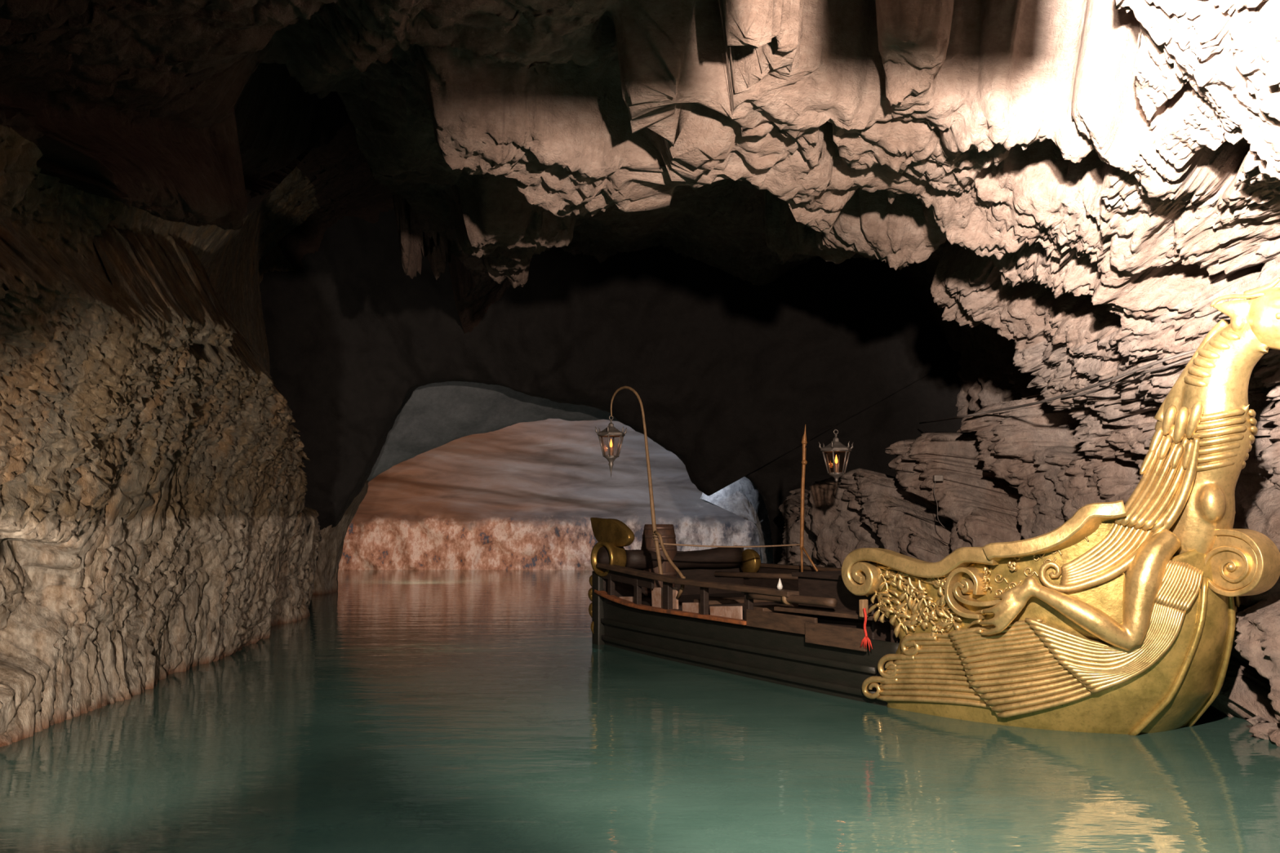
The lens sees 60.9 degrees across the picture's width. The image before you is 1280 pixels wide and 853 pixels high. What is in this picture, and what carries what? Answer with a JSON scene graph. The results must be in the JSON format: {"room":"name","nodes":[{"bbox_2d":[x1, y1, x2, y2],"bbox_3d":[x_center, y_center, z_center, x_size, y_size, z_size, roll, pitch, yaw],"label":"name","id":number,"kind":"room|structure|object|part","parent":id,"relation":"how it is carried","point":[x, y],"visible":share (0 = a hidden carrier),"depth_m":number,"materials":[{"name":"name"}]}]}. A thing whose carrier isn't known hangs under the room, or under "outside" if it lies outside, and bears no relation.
{"room":"cave","nodes":[
{"label":"cave","id":0,"kind":"room"},
{"bbox_2d":[0,124,321,852],"bbox_3d":[-4.710,-0.134,8.344,2.834,7.976,26.834,1,-5,-7],"label":"wall","id":1,"kind":"structure","parent":0,"point":[156,525],"depth_m":8.48,"materials":[{"name":"stone"}]},
{"bbox_2d":[311,480,368,628],"bbox_3d":[-5.905,2.358,20.327,1.459,2.875,1.234,0,-5,0],"label":"rock wall","id":2,"kind":"structure","parent":1,"relation":"attached to","point":[330,549],"depth_m":20.18,"materials":[{"name":"grey stone"}]},
{"bbox_2d":[321,418,759,631],"bbox_3d":[-2.506,1.733,24.253,21.153,6.951,9.636,0,-5,0],"label":"wall","id":3,"kind":"structure","parent":0,"point":[523,495],"depth_m":28.41,"materials":[{"name":"grey stone"}]},
{"bbox_2d":[700,476,773,564],"bbox_3d":[2.259,2.282,24.373,1.793,2.970,1.636,0,-5,0],"label":"rock","id":4,"kind":"object","parent":3,"relation":"attached to","point":[741,498],"depth_m":23.80,"materials":[{"name":"grey stone"}]},
{"bbox_2d":[259,208,962,680],"bbox_3d":[-1.752,0.745,20.281,18.424,12.717,2.912,0,-5,0],"label":"wall","id":5,"kind":"structure","parent":0,"point":[728,373],"depth_m":19.59,"materials":[{"name":"grey stone"}]},
{"bbox_2d":[367,381,617,482],"bbox_3d":[-1.892,1.903,21.531,13.110,7.439,1.761,0,-5,0],"label":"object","id":6,"kind":"structure","parent":5,"relation":"attached to","point":[435,415],"depth_m":21.98,"materials":[{"name":"grey stone"}]},
{"bbox_2d":[102,626,1159,852],"bbox_3d":[-0.500,4.013,12.624,15.000,0.334,36.200,0,-5,0],"label":"water","id":7,"kind":"structure","parent":0,"point":[560,762],"depth_m":12.07,"materials":[{"name":"teal liquid"}]},
{"bbox_2d":[0,0,1279,351],"bbox_3d":[-0.320,-2.951,8.548,12.045,4.590,26.579,0,-5,0],"label":"ceiling","id":8,"kind":"structure","parent":0,"point":[1073,172],"depth_m":6.89,"materials":[{"name":"stone"}]},
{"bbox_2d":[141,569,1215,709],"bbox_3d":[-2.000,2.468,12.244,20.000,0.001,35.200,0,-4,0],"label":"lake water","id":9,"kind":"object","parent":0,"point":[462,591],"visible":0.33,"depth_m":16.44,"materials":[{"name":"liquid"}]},
{"bbox_2d":[587,277,1279,790],"bbox_3d":[2.238,1.011,9.928,2.410,3.442,7.924,3,-5,-29],"label":"boat","id":10,"kind":"object","parent":9,"relation":"on","point":[1072,655],"visible":1,"depth_m":7.62,"materials":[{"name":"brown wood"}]},
{"bbox_3d":[-0.473,2.097,12.452,0.100,0.876,0.165,3,-5,-30],"label":"quarter post","id":11,"kind":"part","parent":10,"relation":"part of","materials":[{"name":"brown wood"}]},
{"bbox_2d":[595,415,626,476],"bbox_3d":[-0.328,0.223,12.353,0.358,0.700,0.375,0,-5,0],"label":"hanging lantern","id":12,"kind":"object","parent":10,"relation":"hanging from","point":[611,431],"visible":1,"depth_m":12.31,"materials":[{"name":"grey metal"}]},
{"bbox_2d":[609,439,612,455],"bbox_3d":[-0.328,0.239,12.351,0.033,0.199,0.035,0,-5,0],"label":"candle","id":13,"kind":"object","parent":12,"relation":"on","point":[611,442],"depth_m":12.34,"materials":[{"name":"white wax"}]},
{"bbox_3d":[-0.328,0.221,12.353,0.295,0.253,0.306,0,-5,0],"label":"lantern frame","id":14,"kind":"part","parent":12,"relation":"part of","materials":[{"name":"grey metal"}]},
{"bbox_3d":[-0.112,1.889,11.853,0.025,0.100,0.432,3,-5,-30],"label":"painted panel","id":15,"kind":"part","parent":10,"relation":"part of","materials":[{"name":"paint"}]},
{"bbox_2d":[610,386,662,574],"bbox_3d":[-0.048,0.584,11.849,0.044,2.109,1.121,3,-5,-30],"label":"lamp pole","id":16,"kind":"object","parent":10,"relation":"attached to","point":[624,536],"depth_m":11.81,"materials":[{"name":"brown metal"}]},
{"bbox_2d":[640,524,677,597],"bbox_3d":[0.223,1.572,12.790,0.432,0.840,0.432,-2,-5,21],"label":"barrel","id":17,"kind":"object","parent":10,"relation":"on","point":[667,532],"visible":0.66,"depth_m":12.64,"materials":[{"name":"brown wood"}]},
{"bbox_3d":[0.256,1.773,11.236,0.025,0.254,0.495,3,-5,-30],"label":"painted panel","id":18,"kind":"part","parent":10,"relation":"part of","materials":[{"name":"paint"}]},
{"bbox_3d":[0.524,1.797,10.777,0.025,0.131,0.361,3,-5,-30],"label":"painted panel","id":19,"kind":"part","parent":10,"relation":"part of","materials":[{"name":"paint"}]},
{"bbox_3d":[0.419,1.505,10.835,0.173,0.149,3.557,3,-5,-29],"label":"cap rail","id":20,"kind":"part","parent":10,"relation":"part of","materials":[{"name":"brown wood"}]},
{"bbox_3d":[0.815,1.761,10.285,0.025,0.164,0.519,3,-5,-30],"label":"painted panel","id":21,"kind":"part","parent":10,"relation":"part of","materials":[{"name":"paint"}]},
{"bbox_2d":[658,542,800,547],"bbox_3d":[1.002,1.288,11.861,1.882,0.069,0.016,2,-5,-29],"label":"rope","id":22,"kind":"object","parent":10,"relation":"attached to","point":[664,544],"visible":0.98,"depth_m":11.84,"materials":[{"name":"brown fabric"}]},
{"bbox_3d":[1.217,1.372,9.473,0.052,0.100,0.052,0,-5,0],"label":"rail knob","id":23,"kind":"part","parent":10,"relation":"part of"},
{"bbox_3d":[2.505,1.548,11.510,0.182,0.040,4.708,3,-5,-31],"label":"cap rail","id":24,"kind":"part","parent":10,"relation":"part of","materials":[{"name":"brown wood"}]},
{"bbox_3d":[1.923,1.280,9.324,0.780,0.035,1.020,3,-5,-30],"label":"locker lid","id":25,"kind":"part","parent":10,"relation":"part of","materials":[{"name":"brown wood"}]},
{"bbox_2d":[800,424,835,572],"bbox_3d":[1.974,0.836,12.093,0.338,1.755,0.554,0,-5,0],"label":"pole","id":26,"kind":"object","parent":10,"relation":"attached to","point":[804,442],"depth_m":12.30,"materials":[{"name":"wood"}]},
{"bbox_2d":[818,429,853,482],"bbox_3d":[2.139,0.318,11.860,0.389,0.574,0.361,0,-5,0],"label":"hanging lantern","id":27,"kind":"object","parent":10,"relation":"hanging from","point":[835,446],"visible":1,"depth_m":11.82,"materials":[{"name":"grey metal"}]},
{"bbox_3d":[2.139,0.389,11.855,0.320,0.260,0.296,0,-5,0],"label":"lantern frame","id":28,"kind":"part","parent":27,"relation":"part of","materials":[{"name":"grey metal"}]},
{"bbox_2d":[835,454,837,471],"bbox_3d":[2.139,0.407,11.853,0.035,0.205,0.035,0,-5,0],"label":"candle","id":29,"kind":"object","parent":27,"relation":"on","point":[836,458],"depth_m":11.84,"materials":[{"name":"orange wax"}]},
{"bbox_2d":[859,608,872,651],"bbox_3d":[1.752,1.581,8.485,0.035,0.331,0.142,3,-5,-29],"label":"tassel","id":30,"kind":"object","parent":10,"relation":"hanging from","point":[865,638],"visible":1,"depth_m":8.47,"materials":[{"name":"red fabric"}]},
{"bbox_3d":[2.425,1.171,7.638,0.594,0.358,0.131,-4,-6,44],"label":"scroll rail","id":31,"kind":"part","parent":10,"relation":"part of","materials":[{"name":"gold metal"}]},
{"bbox_3d":[2.358,0.901,7.833,2.211,0.728,0.417,-4,-6,41],"label":"scroll rail","id":32,"kind":"part","parent":10,"relation":"part of","materials":[{"name":"gold metal"}]},
{"bbox_3d":[3.496,1.553,7.230,0.535,1.111,0.101,-3,-6,37],"label":"stem moulding","id":33,"kind":"part","parent":10,"relation":"part of","materials":[{"name":"gold metal"}]},
{"bbox_3d":[3.916,1.573,7.476,0.101,1.111,0.535,1,-5,-8],"label":"stem moulding","id":34,"kind":"part","parent":10,"relation":"part of","materials":[{"name":"gold metal"}]},
{"bbox_2d":[777,239,1279,852],"bbox_3d":[5.042,0.605,8.362,4.718,6.696,26.592,0,-5,-5],"label":"wall","id":35,"kind":"structure","parent":0,"point":[1020,473],"depth_m":10.06,"materials":[{"name":"grey stone"}]},
{"bbox_2d":[933,475,944,527],"bbox_3d":[3.358,0.842,12.221,0.121,0.592,0.060,0,-5,0],"label":"junction box","id":36,"kind":"object","parent":35,"relation":"attached to","point":[935,477],"visible":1,"depth_m":12.21,"materials":[{"name":"grey metal"}]},
{"bbox_2d":[919,348,1197,423],"bbox_3d":[3.918,-0.210,13.012,0.951,0.503,10.122,0,-5,3],"label":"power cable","id":37,"kind":"object","parent":35,"relation":"attached to","point":[1189,352],"visible":0.96,"depth_m":9.10,"materials":[{"name":"black rubber"}]},
{"bbox_2d":[1060,356,1191,400],"bbox_3d":[3.857,-0.388,8.758,0.231,0.183,1.742,1,-5,-12],"label":"power cable","id":38,"kind":"object","parent":37,"relation":"hanging from","point":[1188,358],"visible":0.91,"depth_m":8.46,"materials":[{"name":"black rubber"}]}
]}

